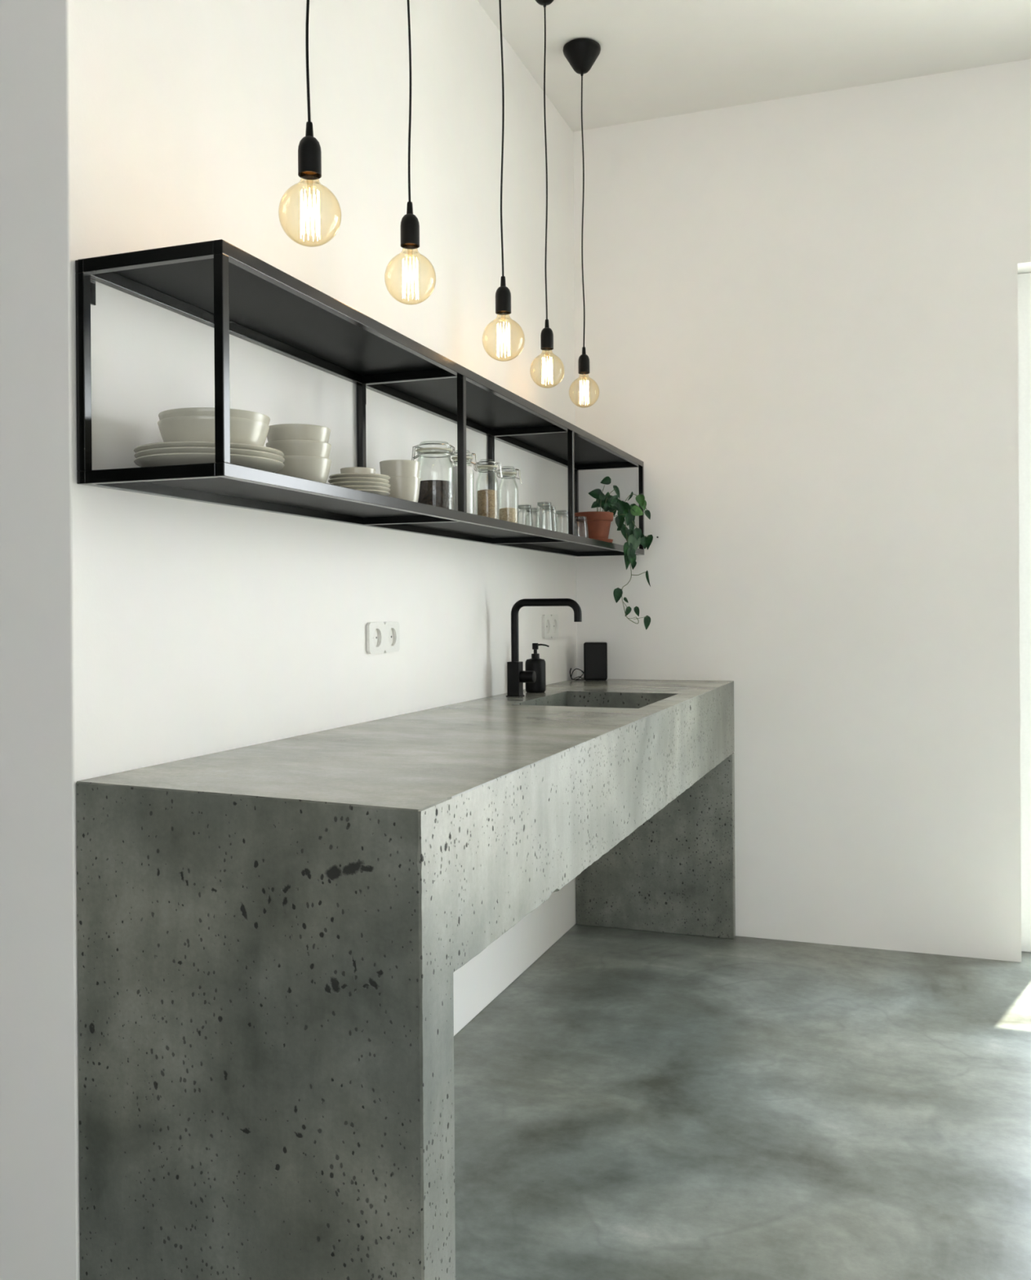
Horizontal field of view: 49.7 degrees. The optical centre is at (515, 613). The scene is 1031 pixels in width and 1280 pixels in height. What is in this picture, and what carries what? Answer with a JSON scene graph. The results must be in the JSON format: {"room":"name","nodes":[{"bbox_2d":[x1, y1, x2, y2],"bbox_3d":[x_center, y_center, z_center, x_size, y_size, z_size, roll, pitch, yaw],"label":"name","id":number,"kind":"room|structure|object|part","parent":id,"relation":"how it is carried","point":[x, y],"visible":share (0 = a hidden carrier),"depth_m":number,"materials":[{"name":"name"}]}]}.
{"room":"kitchen","nodes":[
{"label":"kitchen","id":0,"kind":"room"},
{"bbox_2d":[0,0,577,1279],"bbox_3d":[-1.439,-0.305,3.343,2.600,2.922,2.632,0,0,20],"label":"wall","id":1,"kind":"structure","parent":0,"point":[138,630],"depth_m":2.02,"materials":[{"name":"white paint"}]},
{"bbox_2d":[75,239,644,556],"bbox_3d":[-0.099,-0.370,2.840,0.261,0.338,2.580,0,0,20],"label":"wall shelf","id":2,"kind":"object","parent":1,"relation":"attached to","point":[219,285],"visible":1,"depth_m":2.11,"materials":[{"name":"black metal"}]},
{"bbox_3d":[-0.651,-0.362,1.676,0.016,0.297,0.016,0,0,20],"label":"post","id":3,"kind":"part","parent":2,"relation":"part of","materials":[{"name":"black metal"}]},
{"bbox_3d":[-0.537,-0.521,1.634,0.230,0.020,0.016,0,0,20],"label":"cross rail","id":4,"kind":"part","parent":2,"relation":"part of","materials":[{"name":"black metal"}]},
{"bbox_3d":[-0.534,-0.204,1.635,0.230,0.020,0.016,0,0,20],"label":"cross rail","id":5,"kind":"part","parent":2,"relation":"part of","materials":[{"name":"black metal"}]},
{"bbox_2d":[133,452,284,472],"bbox_3d":[-0.486,-0.228,1.772,0.231,0.023,0.231,0,0,20],"label":"dinner plate","id":6,"kind":"object","parent":2,"relation":"on","point":[264,464],"visible":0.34,"depth_m":1.69,"materials":[{"name":"white ceramic"}]},
{"bbox_2d":[133,446,284,462],"bbox_3d":[-0.485,-0.237,1.771,0.231,0.023,0.231,0,0,-9],"label":"dinner plate","id":7,"kind":"object","parent":6,"relation":"on","point":[180,449],"visible":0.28,"depth_m":1.68,"materials":[{"name":"white ceramic"}]},
{"bbox_2d":[133,441,284,457],"bbox_3d":[-0.487,-0.245,1.774,0.231,0.023,0.231,-1,0,-32],"label":"dinner plate","id":8,"kind":"object","parent":7,"relation":"on","point":[167,444],"visible":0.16,"depth_m":1.68,"materials":[{"name":"white ceramic"}]},
{"bbox_2d":[157,415,269,446],"bbox_3d":[-0.483,-0.272,1.783,0.173,0.060,0.173,0,0,20],"label":"serving bowl","id":9,"kind":"object","parent":8,"relation":"on","point":[185,428],"visible":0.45,"depth_m":1.72,"materials":[{"name":"white ceramic"}]},
{"bbox_2d":[158,407,270,424],"bbox_3d":[-0.481,-0.284,1.783,0.173,0.060,0.173,0,0,-3],"label":"serving bowl","id":10,"kind":"object","parent":9,"relation":"on","point":[189,411],"visible":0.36,"depth_m":1.71,"materials":[{"name":"white ceramic"}]},
{"bbox_3d":[-0.420,-0.363,1.593,0.016,0.297,0.016,0,0,20],"label":"post","id":11,"kind":"part","parent":2,"relation":"part of","materials":[{"name":"black metal"}]},
{"bbox_2d":[274,455,331,483],"bbox_3d":[-0.387,-0.246,1.990,0.115,0.056,0.115,0,0,20],"label":"round bowl","id":12,"kind":"object","parent":2,"relation":"on","point":[317,468],"visible":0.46,"depth_m":1.94,"materials":[{"name":"white ceramic"}]},
{"bbox_2d":[265,440,331,458],"bbox_3d":[-0.387,-0.273,1.988,0.115,0.056,0.115,0,0,20],"label":"round bowl","id":13,"kind":"object","parent":12,"relation":"on","point":[289,447],"visible":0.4,"depth_m":1.94,"materials":[{"name":"white ceramic"}]},
{"bbox_2d":[266,423,330,443],"bbox_3d":[-0.389,-0.301,1.990,0.115,0.056,0.115,0,0,20],"label":"round bowl","id":14,"kind":"object","parent":13,"relation":"on","point":[284,431],"visible":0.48,"depth_m":1.94,"materials":[{"name":"white ceramic"}]},
{"bbox_3d":[-0.215,-0.527,2.881,0.016,0.020,2.580,0,0,20],"label":"long rail","id":15,"kind":"part","parent":2,"relation":"part of","materials":[{"name":"black metal"}]},
{"bbox_3d":[-0.213,-0.211,2.882,0.016,0.020,2.580,0,0,20],"label":"long rail","id":16,"kind":"part","parent":2,"relation":"part of","materials":[{"name":"black metal"}]},
{"bbox_3d":[-0.100,-0.538,2.840,0.255,0.002,2.574,0,0,20],"label":"panel","id":17,"kind":"part","parent":2,"relation":"part of","materials":[{"name":"black metal"}]},
{"bbox_3d":[-0.347,-0.367,2.513,0.016,0.297,0.016,0,0,20],"label":"post","id":18,"kind":"part","parent":2,"relation":"part of","materials":[{"name":"black metal"}]},
{"bbox_2d":[355,488,390,496],"bbox_3d":[-0.305,-0.228,2.174,0.119,0.016,0.119,0,0,20],"label":"plate","id":19,"kind":"object","parent":2,"relation":"on","point":[375,491],"visible":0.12,"depth_m":2.13,"materials":[{"name":"white ceramic"}]},
{"bbox_2d":[338,484,390,491],"bbox_3d":[-0.304,-0.235,2.174,0.119,0.016,0.119,0,0,20],"label":"plate","id":20,"kind":"object","parent":19,"relation":"on","point":[353,486],"visible":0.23,"depth_m":2.12,"materials":[{"name":"white ceramic"}]},
{"bbox_2d":[329,480,390,487],"bbox_3d":[-0.304,-0.243,2.173,0.119,0.016,0.119,0,0,20],"label":"plate","id":21,"kind":"object","parent":20,"relation":"on","point":[350,482],"visible":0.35,"depth_m":2.12,"materials":[{"name":"white ceramic"}]},
{"bbox_2d":[328,476,389,483],"bbox_3d":[-0.306,-0.251,2.173,0.119,0.016,0.119,0,0,20],"label":"plate","id":22,"kind":"object","parent":21,"relation":"on","point":[348,478],"visible":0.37,"depth_m":2.12,"materials":[{"name":"white ceramic"}]},
{"bbox_2d":[328,472,390,479],"bbox_3d":[-0.304,-0.259,2.174,0.119,0.016,0.119,0,0,20],"label":"plate","id":23,"kind":"object","parent":22,"relation":"on","point":[351,474],"visible":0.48,"depth_m":2.12,"materials":[{"name":"white ceramic"}]},
{"bbox_2d":[340,466,375,473],"bbox_3d":[-0.307,-0.268,2.168,0.068,0.024,0.068,0,0,20],"label":"shallow dish","id":24,"kind":"object","parent":23,"relation":"on","point":[350,469],"visible":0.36,"depth_m":2.14,"materials":[{"name":"white ceramic"}]},
{"bbox_3d":[-0.098,-0.221,2.841,0.230,0.004,2.549,0,0,20],"label":"panel","id":25,"kind":"part","parent":2,"relation":"part of","materials":[{"name":"black metal"}]},
{"bbox_2d":[387,475,420,502],"bbox_3d":[-0.242,-0.251,2.333,0.085,0.062,0.085,0,0,20],"label":"cup","id":26,"kind":"object","parent":2,"relation":"on","point":[403,487],"visible":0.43,"depth_m":2.30,"materials":[{"name":"white ceramic"}]},
{"bbox_2d":[379,459,420,477],"bbox_3d":[-0.242,-0.285,2.331,0.085,0.062,0.085,0,0,20],"label":"cup","id":27,"kind":"object","parent":26,"relation":"on","point":[392,467],"visible":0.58,"depth_m":2.29,"materials":[{"name":"white ceramic"}]},
{"bbox_3d":[-0.234,-0.526,2.471,0.230,0.020,0.016,0,0,20],"label":"cross rail","id":28,"kind":"part","parent":2,"relation":"part of","materials":[{"name":"black metal"}]},
{"bbox_3d":[-0.231,-0.209,2.472,0.230,0.020,0.016,0,0,20],"label":"cross rail","id":29,"kind":"part","parent":2,"relation":"part of","materials":[{"name":"black metal"}]},
{"bbox_3d":[0.015,-0.529,2.798,0.016,0.020,2.580,0,0,20],"label":"long rail","id":30,"kind":"part","parent":2,"relation":"part of","materials":[{"name":"black metal"}]},
{"bbox_3d":[0.018,-0.212,2.799,0.016,0.020,2.580,0,0,20],"label":"long rail","id":31,"kind":"part","parent":2,"relation":"part of","materials":[{"name":"black metal"}]},
{"bbox_2d":[411,440,454,510],"bbox_3d":[-0.183,-0.304,2.511,0.091,0.165,0.091,-1,0,-39],"label":"jar","id":32,"kind":"object","parent":2,"relation":"on","point":[438,493],"visible":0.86,"depth_m":2.48,"materials":[{"name":"clear glass"}]},
{"bbox_3d":[-0.183,-0.377,2.511,0.078,0.018,0.078,0,0,10],"label":"glass lid","id":33,"kind":"part","parent":32,"relation":"part of","materials":[{"name":"clear glass"}]},
{"bbox_3d":[-0.117,-0.368,2.429,0.016,0.297,0.016,0,0,20],"label":"post","id":34,"kind":"part","parent":2,"relation":"part of","materials":[{"name":"black metal"}]},
{"bbox_2d":[448,449,478,514],"bbox_3d":[-0.124,-0.304,2.639,0.058,0.165,0.058,0,0,44],"label":"jar","id":35,"kind":"object","parent":2,"relation":"on","point":[468,468],"visible":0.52,"depth_m":2.62,"materials":[{"name":"clear glass"}]},
{"bbox_2d":[474,458,502,519],"bbox_3d":[-0.070,-0.304,2.782,0.058,0.162,0.061,0,0,34],"label":"jar","id":36,"kind":"object","parent":2,"relation":"on","point":[486,499],"visible":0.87,"depth_m":2.76,"materials":[{"name":"clear glass"}]},
{"bbox_3d":[-0.071,-0.371,3.277,0.016,0.297,0.016,0,0,20],"label":"post","id":37,"kind":"part","parent":2,"relation":"part of","materials":[{"name":"black metal"}]},
{"bbox_2d":[496,466,522,523],"bbox_3d":[-0.018,-0.305,2.918,0.058,0.162,0.056,-1,0,-32],"label":"jar","id":38,"kind":"object","parent":2,"relation":"on","point":[509,514],"visible":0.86,"depth_m":2.90,"materials":[{"name":"clear glass"}]},
{"bbox_2d":[517,504,533,519],"bbox_3d":[0.026,-0.269,3.219,0.051,0.088,0.051,0,0,20],"label":"glass tumbler","id":39,"kind":"object","parent":2,"relation":"on","point":[517,504],"visible":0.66,"depth_m":3.22,"materials":[{"name":"clear glass"}]},
{"bbox_3d":[0.043,-0.530,3.235,0.230,0.020,0.016,0,0,20],"label":"cross rail","id":40,"kind":"part","parent":2,"relation":"part of","materials":[{"name":"black metal"}]},
{"bbox_3d":[0.046,-0.214,3.236,0.230,0.020,0.016,0,0,20],"label":"cross rail","id":41,"kind":"part","parent":2,"relation":"part of","materials":[{"name":"black metal"}]},
{"bbox_2d":[524,507,541,524],"bbox_3d":[0.052,-0.270,3.325,0.051,0.088,0.051,0,0,20],"label":"glass tumbler","id":42,"kind":"object","parent":2,"relation":"on","point":[526,508],"visible":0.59,"depth_m":3.33,"materials":[{"name":"clear glass"}]},
{"bbox_2d":[535,502,553,524],"bbox_3d":[0.082,-0.269,3.149,0.051,0.088,0.051,0,0,20],"label":"glass tumbler","id":43,"kind":"object","parent":2,"relation":"on","point":[537,502],"visible":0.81,"depth_m":3.15,"materials":[{"name":"clear glass"}]},
{"bbox_2d":[540,505,557,524],"bbox_3d":[0.098,-0.270,3.265,0.051,0.088,0.051,0,0,3],"label":"glass tumbler","id":44,"kind":"object","parent":2,"relation":"on","point":[550,506],"visible":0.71,"depth_m":3.26,"materials":[{"name":"clear glass"}]},
{"bbox_2d":[554,510,568,528],"bbox_3d":[0.140,-0.267,3.341,0.051,0.081,0.051,0,0,-15],"label":"glass tumbler","id":45,"kind":"object","parent":2,"relation":"on","point":[557,510],"visible":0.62,"depth_m":3.34,"materials":[{"name":"clear glass"}]},
{"bbox_3d":[0.160,-0.373,3.194,0.016,0.297,0.016,0,0,20],"label":"post","id":46,"kind":"part","parent":2,"relation":"part of","materials":[{"name":"black metal"}]},
{"bbox_3d":[0.223,-0.376,4.087,0.016,0.297,0.016,0,0,20],"label":"post","id":47,"kind":"part","parent":2,"relation":"part of","materials":[{"name":"black metal"}]},
{"bbox_2d":[574,515,588,537],"bbox_3d":[0.197,-0.263,3.456,0.060,0.072,0.060,0,0,20],"label":"glass tumbler","id":48,"kind":"object","parent":2,"relation":"on","point":[575,517],"visible":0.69,"depth_m":3.45,"materials":[{"name":"clear glass"}]},
{"bbox_2d":[574,511,613,538],"bbox_3d":[0.258,-0.281,3.659,0.129,0.095,0.129,0,0,20],"label":"pot","id":49,"kind":"object","parent":2,"relation":"on","point":[598,525],"depth_m":3.61,"materials":[{"name":"ceramic"}]},
{"bbox_3d":[0.337,-0.535,4.045,0.230,0.020,0.016,0,0,20],"label":"cross rail","id":50,"kind":"part","parent":2,"relation":"part of","materials":[{"name":"black metal"}]},
{"bbox_3d":[0.339,-0.218,4.046,0.230,0.020,0.016,0,0,20],"label":"cross rail","id":51,"kind":"part","parent":2,"relation":"part of","materials":[{"name":"black metal"}]},
{"bbox_2d":[574,476,653,630],"bbox_3d":[0.316,-0.196,3.680,0.252,0.506,0.129,0,0,-20],"label":"pothos","id":52,"kind":"object","parent":2,"relation":"on","point":[598,525],"visible":0.96,"depth_m":3.67,"materials":[{"name":"plant"}]},
{"bbox_3d":[0.453,-0.377,4.004,0.016,0.297,0.016,0,0,20],"label":"post","id":53,"kind":"part","parent":2,"relation":"part of","materials":[{"name":"black metal"}]},
{"bbox_2d":[366,622,399,653],"bbox_3d":[-0.311,0.057,2.621,0.008,0.072,0.157,0,0,20],"label":"double socket","id":54,"kind":"object","parent":1,"relation":"attached to","point":[381,637],"visible":1,"depth_m":2.61,"materials":[{"name":"white plastic"}]},
{"bbox_2d":[542,614,558,638],"bbox_3d":[0.120,0.045,3.811,0.008,0.080,0.157,0,0,20],"label":"double socket","id":55,"kind":"object","parent":1,"relation":"attached to","point":[549,622],"visible":1,"depth_m":3.80,"materials":[{"name":"white plastic"}]},
{"bbox_2d":[453,923,1030,1279],"bbox_3d":[-0.187,1.217,0.464,6.900,0.120,7.531,0,0,20],"label":"floor","id":56,"kind":"structure","parent":0,"point":[633,1104],"depth_m":2.54,"materials":[{"name":"concrete"}]},
{"bbox_2d":[75,678,735,1279],"bbox_3d":[0.056,0.695,2.787,0.575,0.904,2.628,0,0,20],"label":"countertop","id":57,"kind":"structure","parent":56,"relation":"on","point":[273,936],"depth_m":1.60,"materials":[{"name":"grey concrete"}]},
{"bbox_3d":[-0.371,0.702,1.611,0.579,0.904,0.106,0,0,22],"label":"panel","id":58,"kind":"part","parent":57,"relation":"part of","materials":[{"name":"concrete"}]},
{"bbox_2d":[524,643,549,693],"bbox_3d":[0.062,0.169,3.433,0.063,0.152,0.063,-1,0,-35],"label":"soap dispenser","id":59,"kind":"object","parent":57,"relation":"on","point":[536,664],"visible":0.99,"depth_m":3.41,"materials":[{"name":"black plastic"}]},
{"bbox_2d":[524,657,546,693],"bbox_3d":[0.062,0.192,3.433,0.063,0.106,0.063,0,0,20],"label":"bottle","id":60,"kind":"object","parent":59,"relation":"attached to","point":[536,664],"depth_m":3.41,"materials":[{"name":"black plastic"}]},
{"bbox_2d":[506,598,582,697],"bbox_3d":[0.085,0.101,3.249,0.227,0.287,0.043,0,0,20],"label":"kitchen faucet","id":61,"kind":"object","parent":57,"relation":"on","point":[516,676],"visible":1,"depth_m":3.26,"materials":[{"name":"black metal"}]},
{"bbox_3d":[0.089,0.051,3.247,0.216,0.187,0.022,0,0,20],"label":"spout","id":62,"kind":"part","parent":61,"relation":"part of","materials":[{"name":"black metal"}]},
{"bbox_2d":[569,641,607,680],"bbox_3d":[0.262,0.173,4.002,0.135,0.137,0.074,0,0,6],"label":"speaker","id":63,"kind":"object","parent":57,"relation":"on","point":[595,654],"visible":1,"depth_m":3.96},
{"bbox_2d":[584,644,605,679],"bbox_3d":[0.284,0.172,3.964,0.074,0.123,0.002,0,0,6],"label":"grille","id":64,"kind":"object","parent":63,"relation":"attached to","point":[595,654],"depth_m":3.96,"materials":[{"name":"black fabric"}]},
{"bbox_2d":[512,691,676,708],"bbox_3d":[0.240,0.322,3.180,0.353,0.156,0.516,0,0,20],"label":"sink basin","id":65,"kind":"object","parent":57,"relation":"in","point":[607,700],"depth_m":3.41,"materials":[{"name":"grey concrete"}]},
{"bbox_3d":[0.497,0.816,4.002,0.575,0.648,0.044,0,0,20],"label":"panel","id":66,"kind":"part","parent":57,"relation":"part of","materials":[{"name":"concrete"}]},
{"bbox_2d":[477,0,1030,131],"bbox_3d":[-0.208,-1.840,0.454,6.900,0.150,7.531,0,0,20],"label":"ceiling","id":67,"kind":"structure","parent":0,"point":[656,59],"depth_m":3.49,"materials":[{"name":"paint"}]},
{"bbox_2d":[278,0,341,247],"bbox_3d":[-0.322,-1.169,1.719,0.119,1.200,0.119,0,0,20],"label":"pendant lamp","id":68,"kind":"object","parent":67,"relation":"hanging from","point":[309,153],"visible":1,"depth_m":1.71,"materials":[{"name":"black plastic"}]},
{"bbox_3d":[-0.322,-1.218,1.719,0.011,0.926,0.009,0,0,20],"label":"cord","id":69,"kind":"part","parent":68,"relation":"part of","materials":[{"name":"black plastic"}]},
{"bbox_3d":[-0.318,-0.629,1.721,0.096,0.121,0.096,0,0,20],"label":"bulb","id":70,"kind":"part","parent":68,"relation":"part of","materials":[{"name":"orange glass"}]},
{"bbox_2d":[384,0,435,305],"bbox_3d":[-0.200,-1.174,2.077,0.119,1.193,0.119,0,0,20],"label":"pendant lamp","id":71,"kind":"object","parent":67,"relation":"hanging from","point":[410,225],"visible":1,"depth_m":2.07,"materials":[{"name":"black plastic"}]},
{"bbox_3d":[-0.200,-1.223,2.077,0.012,0.919,0.008,0,0,43],"label":"cord","id":72,"kind":"part","parent":71,"relation":"part of","materials":[{"name":"black plastic"}]},
{"bbox_3d":[-0.197,-0.638,2.079,0.096,0.121,0.096,0,0,20],"label":"bulb","id":73,"kind":"part","parent":71,"relation":"part of","materials":[{"name":"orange glass"}]},
{"bbox_2d":[482,0,524,361],"bbox_3d":[-0.031,-1.170,2.501,0.119,1.206,0.119,0,0,20],"label":"pendant lamp","id":74,"kind":"object","parent":67,"relation":"hanging from","point":[503,295],"visible":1,"depth_m":2.50,"materials":[{"name":"black plastic"},{"name":"clear amber glass"},{"name":"glowing filament"}]},
{"bbox_3d":[-0.031,-1.219,2.501,0.010,0.932,0.009,0,0,20],"label":"cord","id":75,"kind":"part","parent":74,"relation":"part of","materials":[{"name":"black plastic"}]},
{"bbox_3d":[-0.027,-0.628,2.502,0.096,0.121,0.096,0,0,20],"label":"bulb","id":76,"kind":"part","parent":74,"relation":"part of","materials":[{"name":"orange glass"}]},
{"bbox_2d":[529,0,564,388],"bbox_3d":[0.085,-1.201,3.095,0.119,1.149,0.119,0,0,20],"label":"pendant lamp","id":77,"kind":"object","parent":67,"relation":"hanging from","point":[547,335],"visible":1,"depth_m":3.09,"materials":[{"name":"black plastic"},{"name":"clear amber glass"},{"name":"glowing filament"}]},
{"bbox_3d":[0.084,-1.250,3.095,0.009,0.875,0.008,0,0,20],"label":"cord","id":78,"kind":"part","parent":77,"relation":"part of","materials":[{"name":"black plastic"}]},
{"bbox_2d":[563,38,600,408],"bbox_3d":[0.212,-1.212,3.495,0.119,1.132,0.119,0,0,20],"label":"pendant lamp","id":79,"kind":"object","parent":67,"relation":"hanging from","point":[581,54],"visible":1,"depth_m":3.48,"materials":[{"name":"black plastic"},{"name":"clear amber glass"},{"name":"glowing filament"}]},
{"bbox_3d":[0.212,-1.261,3.495,0.011,0.858,0.009,0,0,20],"label":"cord","id":80,"kind":"part","parent":79,"relation":"part of","materials":[{"name":"black plastic"}]},
{"bbox_2d":[573,58,1030,962],"bbox_3d":[2.182,-0.331,3.506,4.100,2.922,0.180,0,0,20],"label":"wall","id":81,"kind":"structure","parent":0,"point":[802,311],"depth_m":3.81,"materials":[{"name":"white paint"}]},
{"bbox_2d":[1017,272,1030,951],"bbox_3d":[2.557,-0.006,3.435,1.848,2.263,0.060,0,0,20],"label":"door","id":82,"kind":"structure","parent":81,"relation":"in","point":[1024,279],"depth_m":3.71,"materials":[{"name":"white paint"}]}
]}

